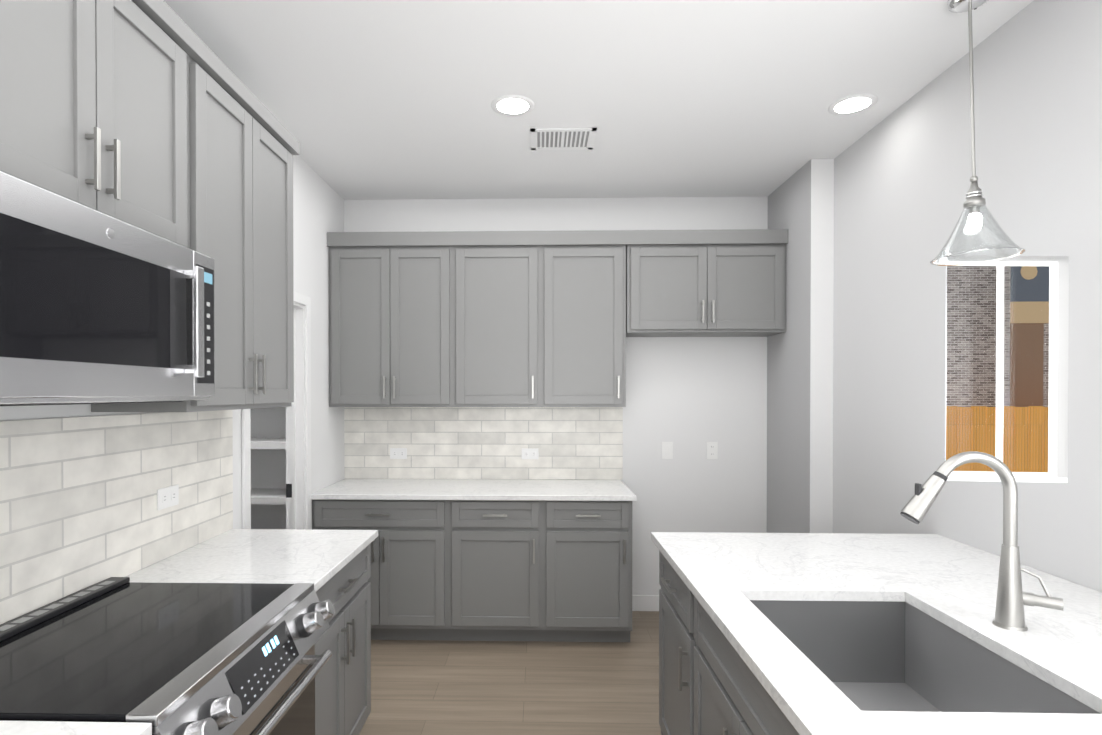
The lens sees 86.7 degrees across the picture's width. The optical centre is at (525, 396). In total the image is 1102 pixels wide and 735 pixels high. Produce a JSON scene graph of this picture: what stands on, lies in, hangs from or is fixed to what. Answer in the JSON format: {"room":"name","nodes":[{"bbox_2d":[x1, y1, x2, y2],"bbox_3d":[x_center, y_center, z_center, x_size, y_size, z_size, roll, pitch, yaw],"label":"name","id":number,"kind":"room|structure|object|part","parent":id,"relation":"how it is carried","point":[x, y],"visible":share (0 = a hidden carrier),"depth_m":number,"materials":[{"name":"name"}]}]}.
{"room":"kitchen","nodes":[
{"label":"kitchen","id":0,"kind":"room"},
{"bbox_2d":[0,720,151,734],"bbox_3d":[-1.038,0.621,0.248,0.662,0.030,1.671,0,0,1],"label":"countertop","id":1,"kind":"structure","parent":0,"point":[6,727],"depth_m":1.06,"materials":[{"name":"white stone"}]},
{"bbox_2d":[0,155,347,529],"bbox_3d":[-1.416,0.079,0.468,0.100,2.880,7.500,0,0,1],"label":"wall","id":2,"kind":"structure","parent":0,"point":[318,210],"depth_m":3.66,"materials":[{"name":"white paint"}]},
{"bbox_2d":[0,0,195,250],"bbox_3d":[-1.182,-0.765,1.395,0.317,0.676,0.760,0,0,1],"label":"upper cabinet","id":3,"kind":"object","parent":2,"relation":"attached to","point":[156,118],"depth_m":1.42,"materials":[{"name":"grey wood"}]},
{"bbox_2d":[0,171,214,405],"bbox_3d":[-1.124,-0.201,1.398,0.434,0.436,0.756,0,0,1],"label":"over-the-range microwave","id":4,"kind":"object","parent":3,"relation":"attached to","point":[97,307],"visible":1,"depth_m":1.29,"materials":[{"name":"silver metal"}]},
{"bbox_2d":[0,410,232,624],"bbox_3d":[-1.345,0.490,1.007,0.010,0.850,3.175,0,0,1],"label":"backsplash","id":5,"kind":"structure","parent":2,"relation":"attached to","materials":[{"name":"tile"}]},
{"bbox_2d":[157,484,178,509],"bbox_3d":[-1.308,0.367,2.136,0.008,0.075,0.118,0,0,1],"label":"outlet","id":6,"kind":"object","parent":5,"relation":"attached to","point":[167,494],"depth_m":2.13,"materials":[{"name":"white plastic"}]},
{"bbox_2d":[91,31,299,415],"bbox_3d":[-1.164,-0.532,2.155,0.317,1.153,0.753,0,0,1],"label":"upper cabinet","id":7,"kind":"object","parent":2,"relation":"attached to","point":[242,154],"depth_m":2.09,"materials":[{"name":"grey wood"}]},
{"bbox_2d":[242,291,310,529],"bbox_3d":[-1.346,0.456,3.068,0.120,2.088,0.895,0,0,1],"label":"door frame","id":8,"kind":"structure","parent":2,"relation":"attached to","point":[298,463],"depth_m":3.40,"materials":[{"name":"white wood"}]},
{"bbox_2d":[359,611,660,734],"bbox_3d":[-0.218,1.568,0.650,5.086,0.100,7.900,0,0,1],"label":"floor","id":9,"kind":"structure","parent":0,"point":[434,687],"depth_m":3.02,"materials":[{"name":"brown wood"}]},
{"bbox_2d":[0,577,334,734],"bbox_3d":[-0.956,1.027,1.464,0.730,0.910,0.752,0,0,1],"label":"range","id":10,"kind":"object","parent":9,"relation":"on","point":[203,658],"visible":1,"depth_m":1.41,"materials":[{"name":"black glass"}]},
{"bbox_2d":[251,438,285,504],"bbox_3d":[-1.802,0.534,3.906,0.836,1.920,0.348,0,0,1],"label":"shelf unit","id":11,"kind":"object","parent":9,"relation":"on","point":[271,496],"depth_m":3.72,"materials":[{"name":"white wood"}]},
{"bbox_2d":[315,540,373,734],"bbox_3d":[-1.002,1.065,2.210,0.638,0.885,0.730,0,0,1],"label":"base cabinet","id":12,"kind":"object","parent":9,"relation":"on","point":[343,684],"depth_m":2.23,"materials":[{"name":"grey wood"}]},
{"bbox_2d":[116,528,377,591],"bbox_3d":[-0.990,0.606,2.215,0.662,0.030,0.746,0,0,1],"label":"countertop","id":13,"kind":"structure","parent":12,"relation":"on","point":[267,556],"depth_m":2.13,"materials":[{"name":"white stone"}]},
{"bbox_2d":[312,501,450,639],"bbox_3d":[-0.868,1.053,3.802,0.828,0.885,0.618,0,0,1],"label":"base cabinet","id":14,"kind":"object","parent":9,"relation":"on","point":[410,579],"depth_m":3.50,"materials":[{"name":"grey wood"}]},
{"bbox_2d":[451,501,546,640],"bbox_3d":[-0.172,1.053,3.785,0.566,0.885,0.618,0,0,1],"label":"base cabinet","id":15,"kind":"object","parent":9,"relation":"on","point":[499,548],"depth_m":3.48,"materials":[{"name":"grey wood"}]},
{"bbox_2d":[311,477,635,500],"bbox_3d":[-0.311,0.594,3.770,1.944,0.030,0.648,0,0,1],"label":"countertop","id":16,"kind":"structure","parent":15,"relation":"on","point":[351,488],"depth_m":3.65,"materials":[{"name":"white stone"}]},
{"bbox_2d":[547,501,631,641],"bbox_3d":[0.378,1.053,3.771,0.534,0.885,0.618,0,0,1],"label":"base cabinet","id":17,"kind":"object","parent":9,"relation":"on","point":[589,543],"depth_m":3.47,"materials":[{"name":"grey wood"}]},
{"bbox_2d":[651,539,802,734],"bbox_3d":[1.113,1.074,0.934,1.234,0.885,3.140,0,0,1],"label":"kitchen island","id":18,"kind":"object","parent":9,"relation":"on","point":[706,687],"depth_m":1.83,"materials":[{"name":"grey wood"}]},
{"bbox_2d":[651,532,1101,734],"bbox_3d":[0.822,0.615,0.947,0.629,0.030,3.160,0,0,1],"label":"island countertop","id":19,"kind":"structure","parent":18,"relation":"on","point":[722,569],"depth_m":1.56,"materials":[{"name":"white stone"}]},
{"bbox_2d":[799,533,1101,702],"bbox_3d":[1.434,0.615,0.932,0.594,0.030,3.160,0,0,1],"label":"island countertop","id":20,"kind":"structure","parent":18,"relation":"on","point":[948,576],"depth_m":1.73,"materials":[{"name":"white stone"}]},
{"bbox_2d":[747,595,1101,714],"bbox_3d":[0.899,0.748,1.445,0.568,0.267,0.745,0,0,1],"label":"sink","id":21,"kind":"object","parent":20,"relation":"in","point":[884,652],"depth_m":1.72,"materials":[{"name":"grey metal"}]},
{"bbox_2d":[344,197,763,594],"bbox_3d":[0.273,0.053,4.128,3.076,2.880,0.100,0,0,1],"label":"wall","id":22,"kind":"structure","parent":0,"point":[758,411],"depth_m":4.06,"materials":[{"name":"white paint"}]},
{"bbox_2d":[327,231,454,408],"bbox_3d":[-0.872,-0.501,3.936,0.813,1.130,0.328,0,0,1],"label":"upper cabinet","id":23,"kind":"object","parent":22,"relation":"attached to","point":[392,294],"depth_m":3.78,"materials":[{"name":"grey wood"}]},
{"bbox_2d":[344,407,622,479],"bbox_3d":[-0.298,0.320,4.087,1.953,0.513,0.010,0,0,1],"label":"backsplash","id":24,"kind":"structure","parent":22,"relation":"attached to","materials":[{"name":"tile"}]},
{"bbox_2d":[455,231,542,408],"bbox_3d":[-0.181,-0.501,3.919,0.571,1.130,0.328,0,0,1],"label":"upper cabinet","id":25,"kind":"object","parent":22,"relation":"attached to","point":[477,385],"depth_m":3.76,"materials":[{"name":"grey wood"}]},
{"bbox_2d":[543,230,630,408],"bbox_3d":[0.378,-0.501,3.905,0.546,1.130,0.328,0,0,1],"label":"upper cabinet","id":26,"kind":"object","parent":22,"relation":"attached to","point":[585,271],"depth_m":3.75,"materials":[{"name":"grey wood"}]},
{"bbox_2d":[632,595,658,610],"bbox_3d":[1.180,1.438,4.057,0.993,0.110,0.014,0,0,1],"label":"baseboard","id":27,"kind":"structure","parent":22,"relation":"attached to","point":[639,602],"depth_m":4.06,"materials":[{"name":"white wood"}]},
{"bbox_2d":[662,442,672,458],"bbox_3d":[0.989,0.373,4.057,0.075,0.118,0.010,0,0,1],"label":"outlet","id":28,"kind":"object","parent":22,"relation":"attached to","point":[667,450],"depth_m":4.06,"materials":[{"name":"white plastic"}]},
{"bbox_2d":[627,229,787,336],"bbox_3d":[1.166,-0.741,3.884,1.014,0.650,0.328,0,0,1],"label":"upper cabinet","id":29,"kind":"object","parent":22,"relation":"attached to","point":[724,282],"depth_m":3.73,"materials":[{"name":"grey wood"}]},
{"bbox_2d":[707,442,717,458],"bbox_3d":[1.299,0.373,4.050,0.075,0.118,0.008,0,0,1],"label":"outlet","id":30,"kind":"object","parent":22,"relation":"attached to","point":[712,447],"depth_m":4.05,"materials":[{"name":"white plastic"}]},
{"bbox_2d":[164,0,1033,199],"bbox_3d":[-0.458,-1.412,0.634,4.606,0.100,7.900,0,0,1],"label":"ceiling","id":31,"kind":"structure","parent":0,"point":[376,99],"depth_m":2.53,"materials":[{"name":"white paint"}]},
{"bbox_2d":[491,94,534,116],"bbox_3d":[-0.059,-1.374,2.755,0.207,0.005,0.207,0,0,-5],"label":"recessed light","id":32,"kind":"object","parent":31,"relation":"in","point":[511,105],"depth_m":2.75,"materials":[{"name":"white"}]},
{"bbox_2d":[531,128,596,149],"bbox_3d":[0.200,-1.374,3.114,0.340,0.009,0.250,0,0,1],"label":"ceiling vent","id":33,"kind":"object","parent":31,"relation":"in","point":[562,138],"visible":1,"depth_m":3.10,"materials":[{"name":"white metal"}]},
{"bbox_2d":[828,93,877,115],"bbox_3d":[1.541,-1.374,2.746,0.207,0.005,0.207,0,0,-5],"label":"recessed light","id":34,"kind":"object","parent":31,"relation":"in","point":[852,103],"depth_m":2.74,"materials":[{"name":"white plastic"}]},
{"bbox_2d":[930,0,1024,265],"bbox_3d":[1.547,-0.923,1.999,0.259,0.896,0.259,0,0,1],"label":"pendant light","id":35,"kind":"object","parent":31,"relation":"hanging from","point":[974,202],"visible":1,"depth_m":1.99,"materials":[{"name":"clear glass"}]},
{"bbox_2d":[963,4,985,231],"bbox_3d":[1.542,-0.954,1.999,0.062,0.776,0.062,0,0,1],"label":"pendant rod","id":36,"kind":"object","parent":35,"relation":"attached to","point":[974,200],"depth_m":1.99,"materials":[{"name":"silver metal"}]},
{"bbox_3d":[1.547,-0.572,2.001,0.259,0.195,0.259,0,0,1],"label":"shade glass","id":37,"kind":"part","parent":35,"relation":"part of","materials":[{"name":"clear glass"}]},
{"bbox_2d":[764,159,833,532],"bbox_3d":[1.735,0.056,3.709,0.132,2.880,0.625,0,0,1],"label":"wall","id":38,"kind":"structure","parent":0,"point":[798,361],"depth_m":3.48,"materials":[{"name":"white paint"}]},
{"bbox_2d":[833,0,1101,591],"bbox_3d":[1.762,0.082,0.068,0.100,2.880,6.655,0,0,1],"label":"wall","id":39,"kind":"structure","parent":0,"point":[902,175],"depth_m":2.36,"materials":[{"name":"grey paint"}]},
{"bbox_2d":[946,255,1068,482],"bbox_3d":[1.817,-0.124,2.238,0.044,1.000,0.654,0,0,1],"label":"window","id":40,"kind":"structure","parent":39,"relation":"in","point":[1057,406],"depth_m":1.99,"materials":[{"name":"white paint"}]},
{"label":"outside","id":41,"kind":"structure","parent":0,"visible":0},
{"bbox_3d":[5.556,2.309,5.365,7.000,0.050,5.000,0,0,1],"label":"ground","id":42,"kind":"structure","parent":41,"visible":0},
{"bbox_2d":[946,406,1047,471],"bbox_3d":[5.499,1.187,5.888,4.260,2.187,0.060,0,0,1],"label":"fence","id":43,"kind":"object","parent":42,"relation":"on","point":[1014,455],"depth_m":5.87,"materials":[{"name":"brown wood"}]},
{"bbox_2d":[946,266,1048,406],"bbox_3d":[5.945,-0.528,6.935,5.300,6.000,0.200,0,0,1],"label":"brick wall","id":44,"kind":"structure","parent":42,"relation":"on","point":[970,366],"depth_m":6.85,"materials":[{"name":"grey brick"}]},
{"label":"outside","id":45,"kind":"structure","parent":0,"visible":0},
{"bbox_2d":[1010,266,1048,406],"bbox_3d":[5.893,-0.738,6.435,1.026,2.010,0.040,0,0,1],"label":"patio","id":46,"kind":"structure","parent":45,"point":[1028,330],"depth_m":6.44,"materials":[{"name":"stucco"},{"name":"paint"}]}
]}

